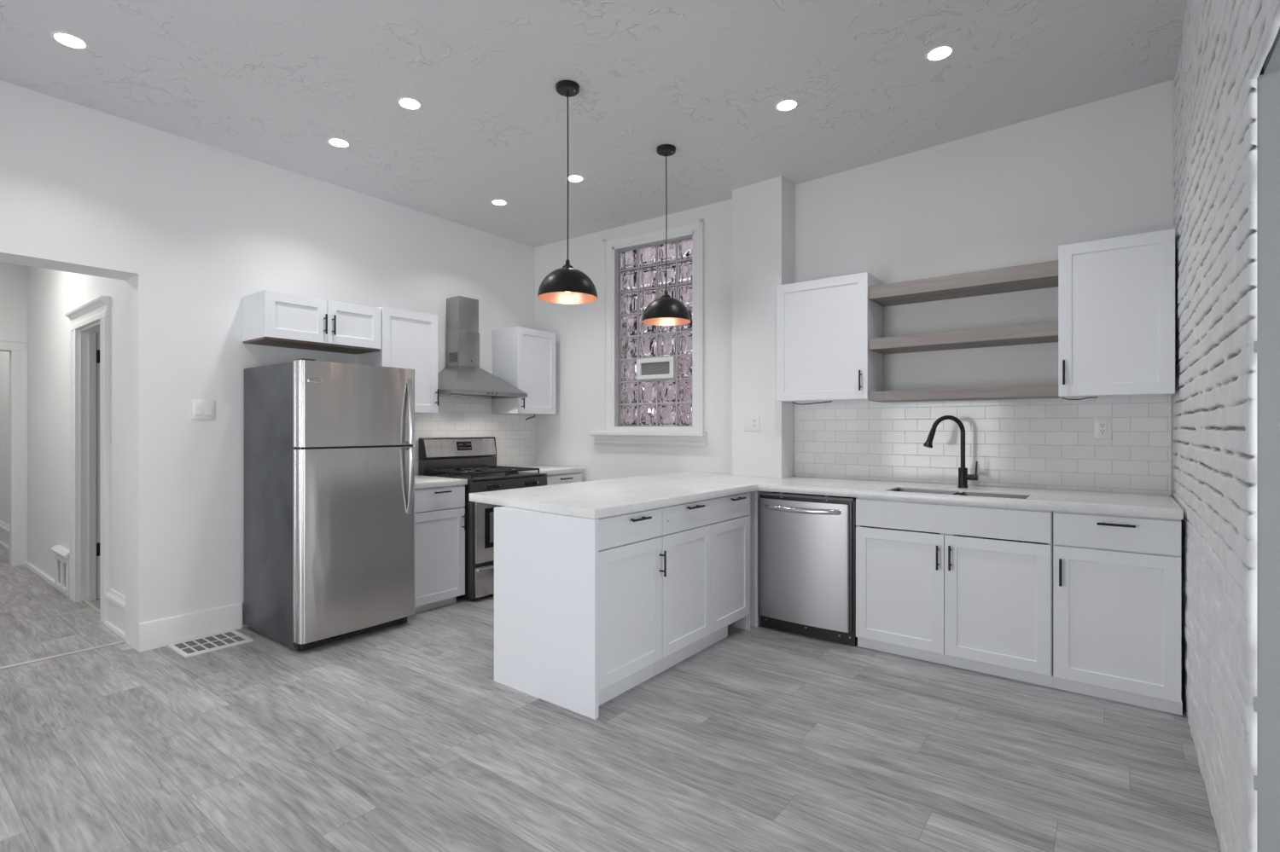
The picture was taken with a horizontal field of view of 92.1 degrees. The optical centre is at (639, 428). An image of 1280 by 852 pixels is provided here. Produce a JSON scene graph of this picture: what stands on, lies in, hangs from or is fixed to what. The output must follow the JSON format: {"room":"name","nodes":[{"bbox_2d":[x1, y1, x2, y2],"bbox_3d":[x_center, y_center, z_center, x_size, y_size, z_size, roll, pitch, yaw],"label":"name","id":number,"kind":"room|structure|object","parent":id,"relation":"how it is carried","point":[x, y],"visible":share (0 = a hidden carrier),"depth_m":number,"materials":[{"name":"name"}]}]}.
{"room":"kitchen","nodes":[
{"label":"kitchen","id":0,"kind":"room"},
{"bbox_2d":[0,351,9,525],"bbox_3d":[-6.651,-0.148,6.571,2.649,2.750,0.155,0,0,37],"label":"wall","id":1,"kind":"structure","parent":0,"point":[4,356],"depth_m":6.53,"materials":[{"name":"white paint"}]},
{"bbox_2d":[0,520,9,550],"bbox_3d":[-6.627,1.115,6.436,2.430,0.225,0.030,0,0,37],"label":"baseboard","id":2,"kind":"structure","parent":1,"relation":"attached to","point":[4,528],"depth_m":6.43,"materials":[{"name":"white paint"}]},
{"bbox_2d":[0,261,27,564],"bbox_3d":[-5.974,-0.148,5.111,0.200,2.750,1.750,0,0,37],"label":"wall","id":3,"kind":"structure","parent":0,"point":[13,277],"depth_m":5.49,"materials":[{"name":"white paint"}]},
{"bbox_2d":[0,337,27,567],"bbox_3d":[-5.822,0.220,5.122,0.028,2.015,1.052,0,0,37],"label":"trim","id":4,"kind":"structure","parent":3,"relation":"attached to","point":[18,348],"depth_m":5.50,"materials":[{"name":"white paint"}]},
{"bbox_2d":[27,266,125,601],"bbox_3d":[-4.160,-0.148,4.639,3.253,2.750,0.200,0,0,37],"label":"wall","id":5,"kind":"structure","parent":0,"point":[51,293],"depth_m":4.77,"materials":[{"name":"white paint"}]},
{"bbox_2d":[50,545,69,598],"bbox_3d":[-4.297,1.062,4.586,0.470,0.330,0.050,0,0,37],"label":"air vent","id":6,"kind":"object","parent":5,"relation":"in","point":[61,554],"visible":0.88,"depth_m":4.57,"materials":[{"name":"white paint"}]},
{"bbox_2d":[23,561,125,639],"bbox_3d":[-4.230,1.115,4.548,3.251,0.225,0.030,0,0,37],"label":"baseboard","id":7,"kind":"structure","parent":5,"relation":"attached to","point":[115,621],"depth_m":3.77,"materials":[{"name":"white paint"}]},
{"bbox_2d":[64,295,110,624],"bbox_3d":[-3.713,0.199,4.136,0.955,2.056,0.055,0,0,37],"label":"trim","id":8,"kind":"structure","parent":5,"relation":"attached to","point":[97,310],"depth_m":3.99,"materials":[{"name":"white paint"}]},
{"bbox_2d":[80,321,99,602],"bbox_3d":[-3.634,0.265,4.235,0.678,1.924,0.196,0,0,37],"label":"door frame","id":9,"kind":"structure","parent":5,"relation":"attached to","point":[90,336],"depth_m":4.38,"materials":[{"name":"white paint"}]},
{"bbox_2d":[82,600,99,613],"bbox_3d":[-3.679,1.224,4.176,0.660,0.006,0.020,0,0,37],"label":"trim","id":10,"kind":"structure","parent":5,"relation":"attached to","point":[87,602],"depth_m":4.23,"materials":[{"name":"grey wood"}]},
{"bbox_2d":[96,349,99,556],"bbox_3d":[-3.642,0.271,4.716,0.042,1.888,0.776,0,0,37],"label":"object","id":11,"kind":"structure","parent":5,"relation":"in","point":[97,351],"depth_m":4.43,"materials":[{"name":"grey paint"}]},
{"bbox_2d":[0,80,535,651],"bbox_3d":[-2.740,-0.323,3.610,0.252,3.100,6.200,0,0,37],"label":"wall","id":12,"kind":"structure","parent":0,"point":[192,229],"depth_m":3.58,"materials":[{"name":"white paint"}]},
{"bbox_2d":[138,603,242,652],"bbox_3d":[-2.594,1.149,3.580,0.016,0.156,0.501,0,0,37],"label":"baseboard","id":13,"kind":"structure","parent":12,"relation":"attached to","point":[162,632],"depth_m":3.56,"materials":[{"name":"white paint"}]},
{"bbox_2d":[192,400,215,419],"bbox_3d":[-2.564,-0.108,3.624,0.009,0.115,0.115,0,0,37],"label":"light switch","id":14,"kind":"object","parent":12,"relation":"attached to","point":[201,410],"visible":1,"depth_m":3.62,"materials":[{"name":"white plastic"}]},
{"bbox_2d":[242,290,381,354],"bbox_3d":[-2.078,-0.663,3.964,0.367,0.284,0.720,0,0,37],"label":"upper cabinet","id":15,"kind":"object","parent":12,"relation":"attached to","point":[270,318],"visible":1,"depth_m":3.81,"materials":[{"name":"white paint"}]},
{"bbox_2d":[357,306,438,413],"bbox_3d":[-1.723,-0.467,4.427,0.367,0.712,0.433,0,0,37],"label":"upper cabinet","id":16,"kind":"object","parent":12,"relation":"attached to","point":[409,339],"visible":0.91,"depth_m":4.36,"materials":[{"name":"white paint"}]},
{"bbox_2d":[413,396,535,476],"bbox_3d":[-1.487,0.062,5.031,0.008,0.670,1.700,0,0,37],"label":"backsplash","id":17,"kind":"structure","parent":12,"relation":"attached to","point":[456,417],"depth_m":5.22,"materials":[{"name":"white tile"}]},
{"bbox_2d":[437,296,527,399],"bbox_3d":[-1.315,-0.646,4.887,0.456,0.791,0.720,0,0,37],"label":"range hood","id":18,"kind":"object","parent":12,"relation":"attached to","point":[462,376],"visible":0.91,"depth_m":4.89,"materials":[{"name":"silver metal"}]},
{"bbox_2d":[492,326,555,414],"bbox_3d":[-0.995,-0.484,5.378,0.367,0.718,0.438,0,0,37],"label":"upper cabinet","id":19,"kind":"object","parent":12,"relation":"attached to","point":[524,358],"visible":0.91,"depth_m":5.25,"materials":[{"name":"white paint"}]},
{"bbox_2d":[0,0,1186,247],"bbox_3d":[-0.011,-1.870,1.646,7.020,0.407,6.400,0,0,37],"label":"ceiling","id":20,"kind":"structure","parent":0,"point":[270,82],"depth_m":3.06,"materials":[{"name":"white paint"}]},
{"bbox_2d":[49,30,89,49],"bbox_3d":[-2.479,-1.685,2.684,0.128,0.006,0.128,-2,-1,37],"label":"recessed light","id":21,"kind":"object","parent":20,"relation":"in","point":[70,40],"visible":1,"depth_m":2.67,"materials":[{"name":"white plastic"}]},
{"bbox_2d":[54,33,85,48],"bbox_3d":[-2.479,-1.684,2.684,0.099,0.005,0.099,-2,-1,37],"label":"diffuser","id":22,"kind":"object","parent":21,"relation":"attached to","point":[70,40],"depth_m":2.68,"materials":[{"name":"white plastic"}]},
{"bbox_2d":[326,137,350,147],"bbox_3d":[-1.778,-1.684,3.643,0.128,0.006,0.128,-2,-1,37],"label":"recessed light","id":23,"kind":"object","parent":20,"relation":"in","point":[336,142],"visible":1,"depth_m":3.63,"materials":[{"name":"white plastic"}]},
{"bbox_2d":[329,139,348,146],"bbox_3d":[-1.778,-1.684,3.643,0.099,0.005,0.099,-2,-1,37],"label":"diffuser","id":24,"kind":"object","parent":23,"relation":"attached to","point":[336,142],"depth_m":3.63,"materials":[{"name":"white plastic"}]},
{"bbox_2d":[396,96,422,110],"bbox_3d":[-1.208,-1.701,3.235,0.128,0.006,0.128,-2,-1,37],"label":"recessed light","id":25,"kind":"object","parent":20,"relation":"in","point":[407,102],"visible":1,"depth_m":3.23,"materials":[{"name":"white plastic"}]},
{"bbox_2d":[399,98,419,109],"bbox_3d":[-1.208,-1.701,3.235,0.099,0.005,0.099,-2,-1,37],"label":"diffuser","id":26,"kind":"object","parent":25,"relation":"attached to","point":[405,103],"depth_m":3.23,"materials":[{"name":"white plastic"}]},
{"bbox_2d":[490,198,507,205],"bbox_3d":[-1.050,-1.684,4.605,0.128,0.006,0.128,-2,-1,37],"label":"recessed light","id":27,"kind":"object","parent":20,"relation":"in","point":[497,201],"visible":1,"depth_m":4.60,"materials":[{"name":"white plastic"}]},
{"bbox_2d":[492,200,506,205],"bbox_3d":[-1.050,-1.683,4.605,0.099,0.005,0.099,-2,-1,37],"label":"diffuser","id":28,"kind":"object","parent":27,"relation":"attached to","point":[495,202],"depth_m":4.60,"materials":[{"name":"white plastic"}]},
{"bbox_2d":[537,80,597,304],"bbox_3d":[-0.364,-1.189,3.109,0.300,1.067,0.300,0,0,37],"label":"pendant light","id":29,"kind":"object","parent":20,"relation":"hanging from","point":[566,285],"visible":1,"depth_m":3.06,"materials":[{"name":"black metal"}]},
{"bbox_2d":[565,174,584,182],"bbox_3d":[-0.442,-1.702,4.208,0.128,0.006,0.128,-2,-1,37],"label":"recessed light","id":30,"kind":"object","parent":20,"relation":"in","point":[573,178],"visible":0.94,"depth_m":4.20,"materials":[{"name":"white plastic"}]},
{"bbox_2d":[568,175,582,181],"bbox_3d":[-0.442,-1.701,4.208,0.099,0.005,0.099,-2,-1,37],"label":"diffuser","id":31,"kind":"object","parent":30,"relation":"attached to","point":[571,178],"depth_m":4.20,"materials":[{"name":"white plastic"}]},
{"bbox_2d":[641,144,690,325],"bbox_3d":[0.161,-1.189,3.799,0.300,1.067,0.300,0,0,37],"label":"pendant light","id":32,"kind":"object","parent":20,"relation":"hanging from","point":[666,311],"visible":1,"depth_m":3.74,"materials":[{"name":"black metal"}]},
{"bbox_2d":[774,98,798,111],"bbox_3d":[0.791,-1.738,3.323,0.128,0.006,0.128,-2,-1,37],"label":"recessed light","id":33,"kind":"object","parent":20,"relation":"in","point":[785,105],"visible":1,"depth_m":3.31,"materials":[{"name":"white plastic"}]},
{"bbox_2d":[777,100,796,110],"bbox_3d":[0.791,-1.738,3.323,0.099,0.005,0.099,-2,-1,37],"label":"diffuser","id":34,"kind":"object","parent":33,"relation":"attached to","point":[782,105],"depth_m":3.32,"materials":[{"name":"white plastic"}]},
{"bbox_2d":[924,44,954,61],"bbox_3d":[1.404,-1.756,2.892,0.128,0.006,0.128,-2,-1,37],"label":"recessed light","id":35,"kind":"object","parent":20,"relation":"in","point":[940,52],"visible":1,"depth_m":2.88,"materials":[{"name":"white plastic"}]},
{"bbox_2d":[927,46,951,60],"bbox_3d":[1.404,-1.756,2.892,0.099,0.005,0.099,-2,-1,37],"label":"diffuser","id":36,"kind":"object","parent":35,"relation":"attached to","point":[936,53],"depth_m":2.89,"materials":[{"name":"white plastic"}]},
{"bbox_2d":[0,544,1221,851],"bbox_3d":[-2.425,1.287,3.495,13.100,0.120,6.400,0,0,37],"label":"floor","id":37,"kind":"structure","parent":0,"point":[404,737],"depth_m":2.29,"materials":[{"name":"grey wood"}]},
{"bbox_2d":[0,640,125,669],"bbox_3d":[-3.395,1.224,2.961,0.032,0.006,1.452,0,0,37],"label":"trim","id":38,"kind":"structure","parent":37,"relation":"on","point":[122,642],"depth_m":3.32,"materials":[{"name":"grey wood"}]},
{"bbox_2d":[167,629,253,657],"bbox_3d":[-2.444,1.223,3.513,0.288,0.008,0.330,0,0,37],"label":"floor vent","id":39,"kind":"object","parent":37,"relation":"in","point":[226,639],"visible":1,"depth_m":3.50,"materials":[{"name":"white plastic"}]},
{"bbox_2d":[244,358,414,651],"bbox_3d":[-1.893,0.423,3.799,0.821,1.608,0.700,0,0,37],"label":"refrigerator","id":40,"kind":"object","parent":37,"relation":"on","point":[329,450],"visible":1,"depth_m":3.54,"materials":[{"name":"grey metal"}]},
{"bbox_2d":[414,485,465,613],"bbox_3d":[-1.601,0.813,4.333,0.648,0.828,0.469,0,0,37],"label":"base cabinet","id":41,"kind":"object","parent":37,"relation":"on","point":[439,512],"visible":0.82,"depth_m":4.18,"materials":[{"name":"white paint"}]},
{"bbox_2d":[414,475,467,489],"bbox_3d":[-1.612,0.380,4.347,0.622,0.038,0.491,0,0,37],"label":"countertop","id":42,"kind":"structure","parent":41,"relation":"on","point":[421,482],"depth_m":4.24,"materials":[{"name":"white stone"}]},
{"bbox_2d":[418,436,547,601],"bbox_3d":[-1.183,0.651,4.786,0.749,1.152,0.713,0,0,37],"label":"gas range","id":43,"kind":"object","parent":37,"relation":"on","point":[483,474],"visible":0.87,"depth_m":4.59,"materials":[{"name":"grey metal"}]},
{"bbox_2d":[420,471,546,481],"bbox_3d":[-1.206,0.365,4.804,0.640,0.012,0.713,0,0,37],"label":"cooktop","id":44,"kind":"object","parent":43,"relation":"in","point":[511,476],"depth_m":4.68,"materials":[{"name":"metal"}]},
{"bbox_2d":[546,472,581,485],"bbox_3d":[-0.865,0.803,5.295,0.648,0.848,0.452,0,0,37],"label":"base cabinet","id":45,"kind":"object","parent":37,"relation":"on","point":[576,477],"visible":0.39,"depth_m":5.13,"materials":[{"name":"white paint"}]},
{"bbox_2d":[517,465,584,475],"bbox_3d":[-0.872,0.359,5.313,0.622,0.039,0.485,0,0,37],"label":"countertop","id":46,"kind":"structure","parent":45,"relation":"on","point":[549,470],"depth_m":5.17,"materials":[{"name":"white stone"}]},
{"bbox_2d":[494,506,666,720],"bbox_3d":[-0.285,0.806,2.995,0.671,0.842,0.519,0,0,37],"label":"base cabinet","id":47,"kind":"object","parent":37,"relation":"on","point":[578,601],"visible":0.98,"depth_m":2.79,"materials":[{"name":"white paint"}]},
{"bbox_2d":[653,492,750,676],"bbox_3d":[0.160,0.806,3.566,0.658,0.842,0.924,0,0,37],"label":"base cabinet","id":48,"kind":"object","parent":37,"relation":"on","point":[706,586],"visible":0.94,"depth_m":3.34,"materials":[{"name":"white paint"}]},
{"bbox_2d":[750,490,758,627],"bbox_3d":[0.710,0.806,3.828,0.050,0.842,0.020,0,0,37],"label":"cabinet filler","id":49,"kind":"object","parent":37,"relation":"on","point":[753,495],"visible":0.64,"depth_m":3.81,"materials":[{"name":"white paint"}]},
{"bbox_2d":[759,492,856,645],"bbox_3d":[1.132,0.808,3.847,0.583,0.838,0.679,0,0,37],"label":"dishwasher","id":50,"kind":"object","parent":37,"relation":"on","point":[807,543],"visible":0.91,"depth_m":3.59,"materials":[{"name":"silver metal"}]},
{"bbox_2d":[855,497,1053,687],"bbox_3d":[1.753,0.806,3.408,0.914,0.842,0.697,0,0,37],"label":"base cabinet","id":51,"kind":"object","parent":37,"relation":"on","point":[975,604],"visible":0.94,"depth_m":3.13,"materials":[{"name":"white paint"}]},
{"bbox_2d":[1053,511,1182,715],"bbox_3d":[2.299,0.806,2.990,0.460,0.842,0.698,0,0,37],"label":"base cabinet","id":52,"kind":"object","parent":37,"relation":"on","point":[1117,578],"visible":0.98,"depth_m":2.74,"materials":[{"name":"white paint"}]},
{"bbox_2d":[469,471,1183,519],"bbox_3d":[0.878,0.363,3.164,2.926,0.041,2.208,0,0,37],"label":"countertop","id":53,"kind":"structure","parent":52,"relation":"on","point":[596,499],"depth_m":3.22,"materials":[{"name":"white stone"}]},
{"bbox_2d":[923,415,977,488],"bbox_3d":[1.779,0.134,3.545,0.301,0.417,0.084,0,0,6],"label":"kitchen faucet","id":54,"kind":"object","parent":53,"relation":"on","point":[963,477],"visible":1,"depth_m":3.54,"materials":[{"name":"black metal"}]},
{"bbox_2d":[887,488,1029,541],"bbox_3d":[1.693,0.458,3.308,0.662,0.209,0.294,0,0,37],"label":"sink","id":55,"kind":"object","parent":53,"relation":"in","point":[989,495],"visible":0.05,"depth_m":3.36,"materials":[{"name":"silver metal"}]},
{"bbox_2d":[535,198,732,482],"bbox_3d":[-0.139,-0.323,5.322,2.420,3.100,0.260,0,0,33],"label":"wall","id":56,"kind":"structure","parent":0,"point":[562,439],"depth_m":5.29,"materials":[{"name":"white paint"}]},
{"bbox_2d":[589,218,707,445],"bbox_3d":[0.077,-0.739,5.051,1.078,1.741,0.208,0,0,33],"label":"window","id":57,"kind":"structure","parent":56,"relation":"attached to","point":[653,376],"depth_m":5.06,"materials":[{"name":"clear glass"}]},
{"bbox_2d":[732,175,794,603],"bbox_3d":[0.961,-0.323,4.535,0.385,3.100,0.470,0,0,37],"label":"wall column","id":58,"kind":"structure","parent":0,"point":[763,212],"depth_m":4.34,"materials":[{"name":"white paint"}]},
{"bbox_2d":[744,414,759,430],"bbox_3d":[0.788,-0.037,4.366,0.118,0.115,0.009,0,0,37],"label":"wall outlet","id":59,"kind":"object","parent":58,"relation":"attached to","point":[751,421],"visible":1,"depth_m":4.36,"materials":[{"name":"white plastic"}]},
{"bbox_2d":[752,418,756,427],"bbox_3d":[0.807,-0.037,4.349,0.033,0.066,0.002,0,0,37],"label":"socket","id":60,"kind":"object","parent":59,"relation":"attached to","point":[754,420],"depth_m":4.35,"materials":[{"name":"white plastic"}]},
{"bbox_2d":[794,80,1175,544],"bbox_3d":[2.251,-0.323,3.680,2.702,3.100,0.260,0,0,37],"label":"wall","id":61,"kind":"structure","parent":0,"point":[1009,195],"depth_m":3.65,"materials":[{"name":"white paint"}]},
{"bbox_2d":[776,272,883,402],"bbox_3d":[1.238,-0.568,4.065,0.600,0.774,0.358,0,0,37],"label":"upper cabinet","id":62,"kind":"object","parent":61,"relation":"attached to","point":[825,327],"visible":0.98,"depth_m":3.94,"materials":[{"name":"white paint"}]},
{"bbox_2d":[792,401,831,405],"bbox_3d":[1.136,-0.167,4.074,0.257,0.025,0.014,0,0,25],"label":"cable","id":63,"kind":"object","parent":62,"relation":"attached to","point":[828,401],"visible":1,"depth_m":4.07,"materials":[{"name":"grey plastic"}]},
{"bbox_2d":[868,260,1058,307],"bbox_3d":[1.877,-0.831,3.610,0.966,0.080,0.302,0,0,37],"label":"shelf","id":64,"kind":"object","parent":61,"relation":"attached to","point":[1044,275],"visible":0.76,"depth_m":3.52,"materials":[{"name":"beige wood"}]},
{"bbox_2d":[868,322,1058,354],"bbox_3d":[1.877,-0.515,3.610,0.966,0.068,0.302,0,0,37],"label":"shelf","id":65,"kind":"object","parent":61,"relation":"attached to","point":[1044,333],"visible":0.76,"depth_m":3.50,"materials":[{"name":"beige wood"}]},
{"bbox_2d":[868,385,1060,402],"bbox_3d":[1.877,-0.195,3.610,0.966,0.056,0.302,0,0,37],"label":"shelf","id":66,"kind":"object","parent":61,"relation":"attached to","point":[1038,392],"visible":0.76,"depth_m":3.48,"materials":[{"name":"beige wood"}]},
{"bbox_2d":[793,395,1171,495],"bbox_3d":[1.907,0.066,3.774,2.040,0.557,0.008,0,0,37],"label":"backsplash","id":67,"kind":"structure","parent":61,"relation":"attached to","point":[1050,444],"depth_m":3.62,"materials":[{"name":"white tile"}]},
{"bbox_2d":[1093,417,1111,439],"bbox_3d":[2.488,0.000,3.318,0.076,0.118,0.008,0,0,37],"label":"wall outlet","id":68,"kind":"object","parent":61,"relation":"attached to","point":[1102,426],"visible":1,"depth_m":3.31,"materials":[{"name":"white plastic"}]},
{"bbox_2d":[1099,422,1106,434],"bbox_3d":[2.487,0.000,3.316,0.033,0.066,0.002,0,0,37],"label":"socket","id":69,"kind":"object","parent":68,"relation":"attached to","point":[1102,426],"depth_m":3.31,"materials":[{"name":"white plastic"}]},
{"bbox_2d":[1058,228,1175,398],"bbox_3d":[2.425,-0.552,3.156,0.456,0.777,0.358,0,0,37],"label":"upper cabinet","id":70,"kind":"object","parent":61,"relation":"attached to","point":[1116,295],"visible":1,"depth_m":3.04,"materials":[{"name":"white paint"}]},
{"bbox_2d":[1061,396,1097,400],"bbox_3d":[2.269,-0.153,3.185,0.152,0.017,0.009,0,0,32],"label":"cable","id":71,"kind":"object","parent":70,"relation":"attached to","point":[1091,397],"visible":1,"depth_m":3.18,"materials":[{"name":"grey plastic"}]},
{"bbox_2d":[1172,0,1279,851],"bbox_3d":[1.089,-0.323,0.715,0.381,3.100,5.860,0,0,37],"label":"wall","id":72,"kind":"structure","parent":0,"point":[1226,125],"depth_m":1.66,"materials":[{"name":"white brick"}]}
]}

